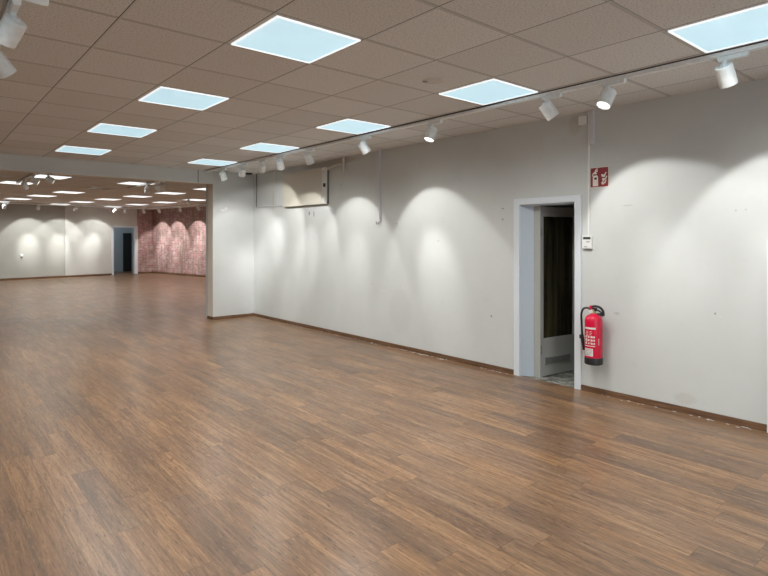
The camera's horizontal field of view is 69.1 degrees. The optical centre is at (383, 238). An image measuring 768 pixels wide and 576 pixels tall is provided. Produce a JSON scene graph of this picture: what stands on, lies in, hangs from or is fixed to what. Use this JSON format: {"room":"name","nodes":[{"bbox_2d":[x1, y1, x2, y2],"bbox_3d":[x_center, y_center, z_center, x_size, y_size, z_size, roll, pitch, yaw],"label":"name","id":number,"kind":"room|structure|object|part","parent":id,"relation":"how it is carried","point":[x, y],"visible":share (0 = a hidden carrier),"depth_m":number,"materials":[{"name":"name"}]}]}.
{"room":"empty retail space","nodes":[
{"label":"empty retail space","id":0,"kind":"room"},
{"bbox_2d":[0,204,133,278],"bbox_3d":[-15.319,0.125,17.428,0.170,2.706,15.186,0,0,40],"label":"wall","id":1,"kind":"structure","parent":0,"point":[39,235],"depth_m":20.95,"materials":[{"name":"white paint"}]},
{"bbox_2d":[0,273,111,280],"bbox_3d":[-15.549,1.443,17.014,0.045,0.070,14.253,0,0,40],"label":"baseboard","id":2,"kind":"structure","parent":1,"relation":"attached to","point":[3,279],"depth_m":20.82,"materials":[{"name":"brown wood"}]},
{"bbox_2d":[112,226,137,274],"bbox_3d":[-10.714,0.478,22.957,0.200,2.000,1.068,0,0,40],"label":"door frame","id":3,"kind":"structure","parent":1,"relation":"in","point":[135,228],"depth_m":23.23,"materials":[{"name":"white paint"}]},
{"bbox_2d":[0,171,205,209],"bbox_3d":[-12.493,-1.278,15.504,25.000,0.100,20.190,0,0,-40],"label":"ceiling","id":4,"kind":"structure","parent":0,"point":[76,183],"depth_m":15.21,"materials":[{"name":"tile"}]},
{"bbox_2d":[0,181,32,184],"bbox_3d":[-8.093,-1.224,12.298,0.582,0.008,0.582,0,0,40],"label":"recessed light","id":5,"kind":"object","parent":4,"relation":"in","point":[4,182],"visible":0.55,"depth_m":12.17,"materials":[{"name":"grey plastic"}]},
{"bbox_2d":[6,198,29,199],"bbox_3d":[-11.317,-1.224,17.246,0.582,0.008,0.582,0,0,40],"label":"recessed light","id":6,"kind":"object","parent":4,"relation":"in","point":[6,198],"visible":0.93,"depth_m":17.08,"materials":[{"name":"grey plastic"}]},
{"bbox_2d":[16,173,35,183],"bbox_3d":[-6.945,-1.210,10.894,0.044,0.036,3.200,0,0,-40],"label":"track rail","id":7,"kind":"object","parent":4,"relation":"attached to","point":[31,174],"visible":0.64,"depth_m":11.09,"materials":[{"name":"white metal"}]},
{"bbox_2d":[21,179,28,189],"bbox_3d":[-7.292,-1.090,11.301,0.120,0.204,0.244,0,0,-21],"label":"track spotlight","id":8,"kind":"object","parent":7,"relation":"attached to","point":[24,184],"visible":1,"depth_m":11.30,"materials":[{"name":"grey metal"}]},
{"bbox_2d":[30,175,39,184],"bbox_3d":[-6.574,-1.097,10.501,0.169,0.190,0.197,0,0,-40],"label":"track spotlight","id":9,"kind":"object","parent":7,"relation":"attached to","point":[33,180],"visible":1,"depth_m":10.48,"materials":[{"name":"grey metal"}]},
{"bbox_2d":[28,195,53,196],"bbox_3d":[-9.839,-1.224,16.020,0.582,0.008,0.582,0,0,40],"label":"recessed light","id":10,"kind":"object","parent":4,"relation":"in","point":[28,195],"visible":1,"depth_m":15.89,"materials":[{"name":"grey plastic"}]},
{"bbox_2d":[45,174,54,183],"bbox_3d":[-6.121,-1.096,10.230,0.170,0.191,0.197,0,0,-40],"label":"track spotlight","id":11,"kind":"object","parent":4,"relation":"attached to","point":[49,179],"visible":0.81,"depth_m":10.22,"materials":[{"name":"grey metal"}]},
{"bbox_2d":[35,174,71,178],"bbox_3d":[-6.646,-1.224,11.098,0.582,0.008,0.582,0,0,40],"label":"recessed light","id":12,"kind":"object","parent":4,"relation":"in","point":[39,175],"visible":0.73,"depth_m":11.09,"materials":[{"name":"grey plastic"}]},
{"bbox_2d":[53,191,84,193],"bbox_3d":[-8.376,-1.224,14.807,0.582,0.008,0.582,0,0,40],"label":"recessed light","id":13,"kind":"object","parent":4,"relation":"in","point":[57,191],"visible":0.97,"depth_m":14.82,"materials":[{"name":"grey plastic"}]},
{"bbox_2d":[0,202,140,208],"bbox_3d":[-12.241,-1.210,19.237,0.048,0.036,7.900,0,0,40],"label":"track rail","id":14,"kind":"object","parent":4,"relation":"attached to","point":[0,202],"visible":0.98,"depth_m":20.17,"materials":[{"name":"white metal"}]},
{"bbox_2d":[82,187,116,189],"bbox_3d":[-6.975,-1.224,13.645,0.582,0.008,0.582,0,0,40],"label":"recessed light","id":15,"kind":"object","parent":4,"relation":"in","point":[96,188],"visible":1,"depth_m":13.63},
{"bbox_2d":[95,198,121,199],"bbox_3d":[-8.645,-1.224,17.459,0.582,0.008,0.582,0,0,40],"label":"recessed light","id":16,"kind":"object","parent":4,"relation":"in","point":[101,198],"visible":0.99,"depth_m":17.48,"materials":[{"name":"grey plastic"}]},
{"bbox_2d":[117,182,151,184],"bbox_3d":[-5.528,-1.224,12.445,0.582,0.008,0.582,0,0,40],"label":"recessed light","id":17,"kind":"object","parent":4,"relation":"in","point":[128,183],"visible":0.76,"depth_m":12.39,"materials":[{"name":"grey plastic"}]},
{"bbox_2d":[123,195,151,197],"bbox_3d":[-7.183,-1.224,16.247,0.582,0.008,0.582,0,0,40],"label":"recessed light","id":18,"kind":"object","parent":4,"relation":"in","point":[131,195],"visible":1,"depth_m":16.23,"materials":[{"name":"grey plastic"}]},
{"bbox_2d":[127,181,157,188],"bbox_3d":[-5.114,-1.210,12.184,0.044,0.036,3.200,0,0,-40],"label":"track rail","id":19,"kind":"object","parent":4,"relation":"attached to","point":[152,182],"visible":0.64,"depth_m":12.56,"materials":[{"name":"white metal"}]},
{"bbox_2d":[144,184,149,193],"bbox_3d":[-5.236,-1.088,12.322,0.116,0.206,0.240,0,0,-23],"label":"track spotlight","id":20,"kind":"object","parent":19,"relation":"attached to","point":[147,189],"visible":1,"depth_m":12.31,"materials":[{"name":"grey metal"}]},
{"bbox_2d":[154,182,160,191],"bbox_3d":[-4.789,-1.090,11.833,0.165,0.204,0.220,0,0,-40],"label":"track spotlight","id":21,"kind":"object","parent":19,"relation":"attached to","point":[157,187],"visible":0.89,"depth_m":11.82,"materials":[{"name":"grey metal"}]},
{"bbox_2d":[160,182,165,189],"bbox_3d":[-4.559,-1.097,11.524,0.111,0.189,0.252,0,0,-27],"label":"track spotlight","id":22,"kind":"object","parent":19,"relation":"attached to","point":[163,185],"visible":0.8,"depth_m":11.52,"materials":[{"name":"grey metal"}]},
{"bbox_2d":[158,192,185,194],"bbox_3d":[-5.782,-1.224,15.085,0.582,0.008,0.582,0,0,40],"label":"recessed light","id":23,"kind":"object","parent":4,"relation":"in","point":[173,193],"visible":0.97,"depth_m":15.15,"materials":[{"name":"grey plastic"}]},
{"bbox_2d":[160,192,184,193],"bbox_3d":[-5.782,-1.226,15.085,0.556,0.005,0.556,0,0,40],"label":"diffuser","id":24,"kind":"object","parent":23,"relation":"attached to","point":[160,192],"depth_m":15.15,"materials":[{"name":"grey plastic"}]},
{"bbox_2d":[148,203,205,207],"bbox_3d":[-5.730,-1.210,19.098,9.500,0.036,0.050,0,0,40],"label":"track rail","id":25,"kind":"object","parent":4,"relation":"attached to","point":[204,203],"visible":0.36,"depth_m":20.67,"materials":[{"name":"metal"}]},
{"bbox_2d":[114,227,131,271],"bbox_3d":[-11.734,0.125,23.568,2.150,2.706,3.756,0,0,40],"label":"wall","id":26,"kind":"structure","parent":0,"point":[118,232],"depth_m":24.96,"materials":[{"name":"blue paint"}]},
{"bbox_2d":[123,233,130,270],"bbox_3d":[-11.609,0.618,25.198,0.059,1.720,0.351,0,0,40],"label":"door","id":27,"kind":"structure","parent":26,"relation":"in","point":[126,236],"depth_m":25.16,"materials":[{"name":"black plastic"}]},
{"bbox_2d":[132,209,136,266],"bbox_3d":[-10.436,0.125,23.331,0.150,2.706,0.136,0,0,40],"label":"wall","id":28,"kind":"structure","parent":0,"point":[135,210],"depth_m":23.28,"materials":[{"name":"paint"}]},
{"bbox_2d":[137,209,152,271],"bbox_3d":[-10.144,0.125,23.683,0.150,2.706,0.778,0,0,40],"label":"wall","id":29,"kind":"structure","parent":0,"point":[144,221],"depth_m":23.61,"materials":[{"name":"pink brick"}]},
{"bbox_2d":[153,206,205,274],"bbox_3d":[-3.927,0.125,19.000,15.400,2.706,0.150,0,0,40],"label":"wall","id":30,"kind":"structure","parent":0,"point":[179,238],"depth_m":22.44,"materials":[{"name":"pink brick"}]},
{"bbox_2d":[152,271,205,276],"bbox_3d":[-4.129,1.438,19.054,14.980,0.080,0.025,0,0,40],"label":"baseboard","id":31,"kind":"structure","parent":30,"relation":"attached to","point":[183,274],"depth_m":22.42,"materials":[{"name":"brown wood"}]},
{"bbox_2d":[206,185,207,317],"bbox_3d":[0.031,0.125,13.178,8.705,2.706,0.120,0,0,-40],"label":"wall","id":32,"kind":"structure","parent":0,"point":[206,185],"depth_m":10.39,"materials":[{"name":"paint"}]},
{"bbox_2d":[208,171,253,316],"bbox_3d":[-2.875,0.125,10.490,0.815,2.706,0.220,0,0,-40],"label":"wall pillar","id":33,"kind":"structure","parent":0,"point":[231,200],"depth_m":10.36,"materials":[{"name":"paint"}]},
{"bbox_2d":[207,313,252,319],"bbox_3d":[-2.881,1.452,10.474,0.813,0.052,0.236,0,0,-40],"label":"baseboard","id":34,"kind":"structure","parent":33,"relation":"attached to","point":[248,314],"depth_m":10.33,"materials":[{"name":"brown wood"}]},
{"bbox_2d":[0,271,767,575],"bbox_3d":[-7.898,1.537,10.085,25.000,0.122,34.400,0,0,-40],"label":"floor","id":35,"kind":"structure","parent":0,"point":[142,433],"depth_m":3.73,"materials":[{"name":"wood"}]},
{"bbox_2d":[259,317,750,429],"bbox_3d":[0.309,1.476,7.293,0.056,0.003,8.430,0,0,-40],"label":"crumbs","id":36,"kind":"object","parent":35,"relation":"on","point":[259,317],"visible":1,"depth_m":6.79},
{"bbox_2d":[0,0,767,173],"bbox_3d":[-1.439,-1.278,2.431,9.350,0.100,13.970,0,0,-40],"label":"ceiling","id":37,"kind":"structure","parent":0,"point":[80,65],"depth_m":4.07,"materials":[{"name":"tile"}]},
{"bbox_2d":[0,0,21,19],"bbox_3d":[-1.312,-1.210,2.165,0.044,0.036,3.800,0,0,-40],"label":"track rail","id":38,"kind":"object","parent":37,"relation":"attached to","point":[5,11],"visible":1,"depth_m":2.90,"materials":[{"name":"white metal"}]},
{"bbox_2d":[0,44,16,78],"bbox_3d":[-2.335,-1.090,3.424,0.199,0.203,0.168,0,0,32],"label":"track spotlight","id":39,"kind":"object","parent":38,"relation":"attached to","point":[7,69],"visible":0.84,"depth_m":3.43,"materials":[{"name":"grey"}]},
{"bbox_2d":[0,0,26,48],"bbox_3d":[-1.903,-1.090,2.865,0.244,0.204,0.121,0,0,30],"label":"track spotlight","id":40,"kind":"object","parent":38,"relation":"hanging from","point":[12,28],"visible":1,"depth_m":2.85,"materials":[{"name":"grey"}]},
{"bbox_2d":[25,0,48,5],"bbox_3d":[-1.447,-1.088,2.322,0.114,0.208,0.229,0,0,-40],"label":"track spotlight","id":41,"kind":"object","parent":38,"relation":"hanging from","point":[40,2],"visible":1,"depth_m":2.35,"materials":[{"name":"grey"}]},
{"bbox_2d":[56,146,110,154],"bbox_3d":[-4.193,-1.224,7.768,0.582,0.008,0.582,0,0,-40],"label":"recessed light","id":42,"kind":"object","parent":37,"relation":"in","point":[70,149],"visible":1,"depth_m":7.75,"materials":[{"name":"grey plastic"}]},
{"bbox_2d":[87,123,156,137],"bbox_3d":[-2.980,-1.224,6.338,0.582,0.008,0.582,0,0,-40],"label":"recessed light","id":43,"kind":"object","parent":37,"relation":"in","point":[103,128],"visible":1,"depth_m":6.31,"materials":[{"name":"grey plastic"}]},
{"bbox_2d":[138,86,228,110],"bbox_3d":[-1.768,-1.224,4.908,0.582,0.008,0.582,0,0,-40],"label":"recessed light","id":44,"kind":"object","parent":37,"relation":"in","point":[161,95],"visible":1,"depth_m":4.87,"materials":[{"name":"grey plastic"}]},
{"bbox_2d":[188,159,236,165],"bbox_3d":[-2.763,-1.224,8.980,0.582,0.008,0.582,0,0,-40],"label":"recessed light","id":45,"kind":"object","parent":37,"relation":"in","point":[200,161],"visible":1,"depth_m":8.97,"materials":[{"name":"grey plastic"}]},
{"bbox_2d":[240,143,298,152],"bbox_3d":[-1.550,-1.224,7.550,0.582,0.008,0.582,0,0,-40],"label":"recessed light","id":46,"kind":"object","parent":37,"relation":"in","point":[265,147],"visible":1,"depth_m":7.53,"materials":[{"name":"grey plastic"}]},
{"bbox_2d":[231,16,360,63],"bbox_3d":[-0.555,-1.224,3.478,0.582,0.008,0.582,0,0,-40],"label":"recessed light","id":47,"kind":"object","parent":37,"relation":"in","point":[279,36],"visible":1,"depth_m":3.44,"materials":[{"name":"grey plastic"}]},
{"bbox_2d":[327,157,344,170],"bbox_3d":[-0.740,-1.120,8.549,0.044,0.216,0.440,0,0,-40],"label":"pipe","id":48,"kind":"object","parent":37,"relation":"attached to","point":[343,158],"visible":1,"depth_m":8.39,"materials":[{"name":"white metal"}]},
{"bbox_2d":[316,119,390,133],"bbox_3d":[-0.338,-1.224,6.120,0.582,0.008,0.582,0,0,-40],"label":"recessed light","id":49,"kind":"object","parent":37,"relation":"in","point":[352,126],"visible":1,"depth_m":6.08,"materials":[{"name":"grey plastic"}]},
{"bbox_2d":[422,77,444,83],"bbox_3d":[0.385,-1.224,4.339,0.180,0.009,0.180,0,0,-40],"label":"ceiling disc","id":50,"kind":"object","parent":37,"relation":"attached to","point":[433,80],"visible":1,"depth_m":4.31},
{"bbox_2d":[205,40,767,171],"bbox_3d":[1.080,-1.210,5.000,0.044,0.036,13.230,0,0,-40],"label":"track rail","id":51,"kind":"object","parent":37,"relation":"attached to","point":[763,44],"visible":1,"depth_m":4.63,"materials":[{"name":"metal"}]},
{"bbox_2d":[219,168,226,180],"bbox_3d":[-2.727,-1.088,9.513,0.153,0.208,0.215,0,0,-40],"label":"track spotlight","id":52,"kind":"object","parent":51,"relation":"attached to","point":[222,173],"visible":1,"depth_m":9.50,"materials":[{"name":"grey metal"}]},
{"bbox_2d":[239,163,246,176],"bbox_3d":[-2.272,-1.089,8.949,0.117,0.205,0.243,0,0,-22],"label":"track spotlight","id":53,"kind":"object","parent":51,"relation":"attached to","point":[242,170],"visible":1,"depth_m":8.94,"materials":[{"name":"grey metal"}]},
{"bbox_2d":[258,159,266,172],"bbox_3d":[-1.845,-1.093,8.450,0.126,0.197,0.247,0,0,-19],"label":"track spotlight","id":54,"kind":"object","parent":51,"relation":"attached to","point":[261,166],"visible":1,"depth_m":8.44,"materials":[{"name":"grey metal"}]},
{"bbox_2d":[276,155,285,169],"bbox_3d":[-1.492,-1.089,8.036,0.136,0.205,0.235,0,0,-15],"label":"track spotlight","id":55,"kind":"object","parent":51,"relation":"attached to","point":[279,162],"visible":1,"depth_m":8.02,"materials":[{"name":"grey metal"}]},
{"bbox_2d":[304,148,314,164],"bbox_3d":[-0.982,-1.088,7.459,0.159,0.208,0.202,0,0,-40],"label":"track spotlight","id":56,"kind":"object","parent":51,"relation":"attached to","point":[308,157],"visible":1,"depth_m":7.45,"materials":[{"name":"grey metal"}]},
{"bbox_2d":[358,136,370,154],"bbox_3d":[-0.210,-1.088,6.549,0.159,0.207,0.197,0,0,-40],"label":"track spotlight","id":57,"kind":"object","parent":51,"relation":"attached to","point":[363,146],"visible":1,"depth_m":6.53,"materials":[{"name":"grey metal"}]},
{"bbox_2d":[424,120,442,141],"bbox_3d":[0.504,-1.088,5.660,0.148,0.207,0.198,0,0,-40],"label":"track spotlight","id":58,"kind":"object","parent":51,"relation":"attached to","point":[431,131],"visible":1,"depth_m":5.65,"materials":[{"name":"grey metal"}]},
{"bbox_2d":[539,93,561,120],"bbox_3d":[1.383,-1.088,4.640,0.164,0.206,0.176,0,0,0],"label":"track spotlight","id":59,"kind":"object","parent":51,"relation":"attached to","point":[548,109],"visible":1,"depth_m":4.62,"materials":[{"name":"grey metal"}]},
{"bbox_2d":[596,78,626,109],"bbox_3d":[1.721,-1.088,4.220,0.154,0.208,0.206,0,0,-40],"label":"track spotlight","id":60,"kind":"object","parent":51,"relation":"attached to","point":[606,98],"visible":1,"depth_m":4.21,"materials":[{"name":"grey metal"}]},
{"bbox_2d":[714,51,749,88],"bbox_3d":[2.269,-1.088,3.628,0.161,0.207,0.195,0,0,-40],"label":"track spotlight","id":61,"kind":"object","parent":51,"relation":"hanging from","point":[725,73],"visible":1,"depth_m":3.62,"materials":[{"name":"grey metal"}]},
{"bbox_2d":[439,79,537,104],"bbox_3d":[0.875,-1.224,4.690,0.582,0.008,0.582,0,0,-40],"label":"recessed light","id":62,"kind":"object","parent":37,"relation":"in","point":[490,91],"visible":1,"depth_m":4.67,"materials":[{"name":"grey plastic"}]},
{"bbox_2d":[668,3,767,52],"bbox_3d":[2.088,-1.224,3.260,0.582,0.008,0.582,0,0,-40],"label":"recessed light","id":63,"kind":"object","parent":37,"relation":"in","point":[750,25],"visible":1,"depth_m":3.28,"materials":[{"name":"grey plastic"}]},
{"bbox_2d":[254,78,767,423],"bbox_3d":[2.004,0.125,5.483,0.150,2.706,14.170,0,0,-40],"label":"wall","id":64,"kind":"structure","parent":0,"point":[676,265],"depth_m":5.43,"materials":[{"name":"white paint"}]},
{"bbox_2d":[256,174,256,206],"bbox_3d":[-2.418,-0.914,10.563,0.015,0.628,0.015,0,0,27],"label":"cable","id":65,"kind":"object","parent":64,"relation":"attached to","point":[256,174],"visible":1,"depth_m":10.56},
{"bbox_2d":[283,167,328,206],"bbox_3d":[-1.315,-0.833,9.227,0.069,0.575,1.325,0,0,-40],"label":"upper cabinet","id":66,"kind":"object","parent":64,"relation":"attached to","point":[307,187],"visible":1,"depth_m":9.14,"materials":[{"name":"beige paint"}]},
{"bbox_2d":[375,150,380,223],"bbox_3d":[-0.084,-0.713,7.796,0.042,1.031,0.090,0,0,-40],"label":"duct","id":67,"kind":"object","parent":64,"relation":"attached to","point":[377,153],"visible":1,"depth_m":7.77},
{"bbox_2d":[253,313,513,374],"bbox_3d":[-0.543,1.452,8.358,0.016,0.052,6.050,0,0,-40],"label":"baseboard","id":68,"kind":"structure","parent":64,"relation":"attached to","point":[443,356],"depth_m":7.45,"materials":[{"name":"brown wood"}]},
{"bbox_2d":[514,195,581,389],"bbox_3d":[1.742,0.525,5.791,0.192,1.905,0.814,0,0,-40],"label":"door frame","id":69,"kind":"structure","parent":64,"relation":"in","point":[528,212],"depth_m":5.96,"materials":[{"name":"white paint"}]},
{"bbox_3d":[1.650,0.558,5.955,0.049,1.840,0.079,0,0,-40],"label":"post","id":70,"kind":"part","parent":69,"relation":"part of","materials":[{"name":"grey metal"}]},
{"bbox_2d":[540,207,573,375],"bbox_3d":[1.906,0.565,6.068,0.587,1.810,0.104,0,0,-33],"label":"door","id":71,"kind":"structure","parent":69,"relation":"attached to","point":[558,222],"depth_m":6.10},
{"bbox_2d":[545,353,569,364],"bbox_3d":[1.892,1.315,6.068,0.410,0.080,0.008,0,0,-33],"label":"ventilation grille","id":72,"kind":"object","parent":71,"relation":"attached to","point":[554,358],"depth_m":6.07,"materials":[{"name":"grey metal"}]},
{"bbox_3d":[1.898,0.416,6.099,0.495,1.304,0.014,0,0,-33],"label":"glass pane","id":73,"kind":"part","parent":71,"relation":"part of","materials":[{"name":"glass"}]},
{"bbox_2d":[578,116,586,124],"bbox_3d":[1.933,-1.149,5.422,0.038,0.078,0.076,0,0,-40],"label":"junction box","id":74,"kind":"object","parent":64,"relation":"attached to","point":[582,120],"visible":1,"depth_m":5.40,"materials":[{"name":"white plastic"}]},
{"bbox_2d":[582,236,592,248],"bbox_3d":[1.968,0.039,5.392,0.024,0.130,0.098,0,0,-40],"label":"wall thermostat","id":75,"kind":"object","parent":64,"relation":"attached to","point":[587,241],"visible":1,"depth_m":5.38,"materials":[{"name":"white plastic"}]},
{"bbox_2d":[588,111,589,234],"bbox_3d":[1.980,-0.629,5.385,0.014,1.198,0.015,0,0,-40],"label":"cable conduit","id":76,"kind":"object","parent":64,"relation":"attached to","point":[588,111],"visible":1,"depth_m":5.38,"materials":[{"name":"white plastic"}]},
{"bbox_2d":[579,305,604,365],"bbox_3d":[1.960,0.902,5.246,0.199,0.556,0.174,0,0,6],"label":"fire extinguisher","id":77,"kind":"object","parent":64,"relation":"attached to","point":[593,345],"visible":1,"depth_m":5.18,"materials":[{"name":"red metal"}]},
{"bbox_3d":[1.996,0.675,5.211,0.032,0.101,0.143,0,0,-40],"label":"carrying lever","id":78,"kind":"part","parent":77,"relation":"part of","materials":[{"name":"black plastic"}]},
{"bbox_2d":[589,110,594,144],"bbox_3d":[1.997,-1.067,5.350,0.032,0.323,0.053,0,0,-40],"label":"duct","id":79,"kind":"object","parent":64,"relation":"attached to","point":[592,112],"visible":1,"depth_m":5.33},
{"bbox_2d":[590,166,608,187],"bbox_3d":[2.051,-0.584,5.305,0.006,0.193,0.186,0,0,-40],"label":"fire extinguisher sign","id":80,"kind":"object","parent":64,"relation":"attached to","point":[599,176],"visible":1,"depth_m":5.30,"materials":[{"name":"red plastic"}]},
{"bbox_2d":[581,384,766,431],"bbox_3d":[4.227,1.452,2.734,0.016,0.052,7.103,0,0,-40],"label":"baseboard","id":81,"kind":"structure","parent":64,"relation":"attached to","point":[718,417],"depth_m":4.74,"materials":[{"name":"brown wood"}]},
{"bbox_2d":[767,241,767,432],"bbox_3d":[2.989,0.748,4.182,0.030,1.460,0.192,0,0,-40],"label":"trim","id":82,"kind":"structure","parent":64,"relation":"attached to","point":[767,241],"depth_m":4.24,"materials":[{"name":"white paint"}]},
{"bbox_2d":[543,205,573,207],"bbox_3d":[2.592,0.228,6.722,2.350,2.500,3.100,0,0,-40],"label":"wall","id":83,"kind":"structure","parent":0,"point":[562,206],"depth_m":8.29,"materials":[{"name":"paint"}]},
{"bbox_3d":[-12.561,0.125,2.288,7.800,2.706,0.200,0,0,-40],"label":"wall","id":84,"kind":"structure","parent":0,"visible":0},
{"bbox_2d":[0,154,212,184],"bbox_3d":[-6.383,-1.111,7.515,8.385,0.233,0.220,0,0,-40],"label":"beam","id":85,"kind":"structure","parent":84,"relation":"attached to","point":[8,163],"depth_m":8.94,"materials":[{"name":"paint"}]}
]}

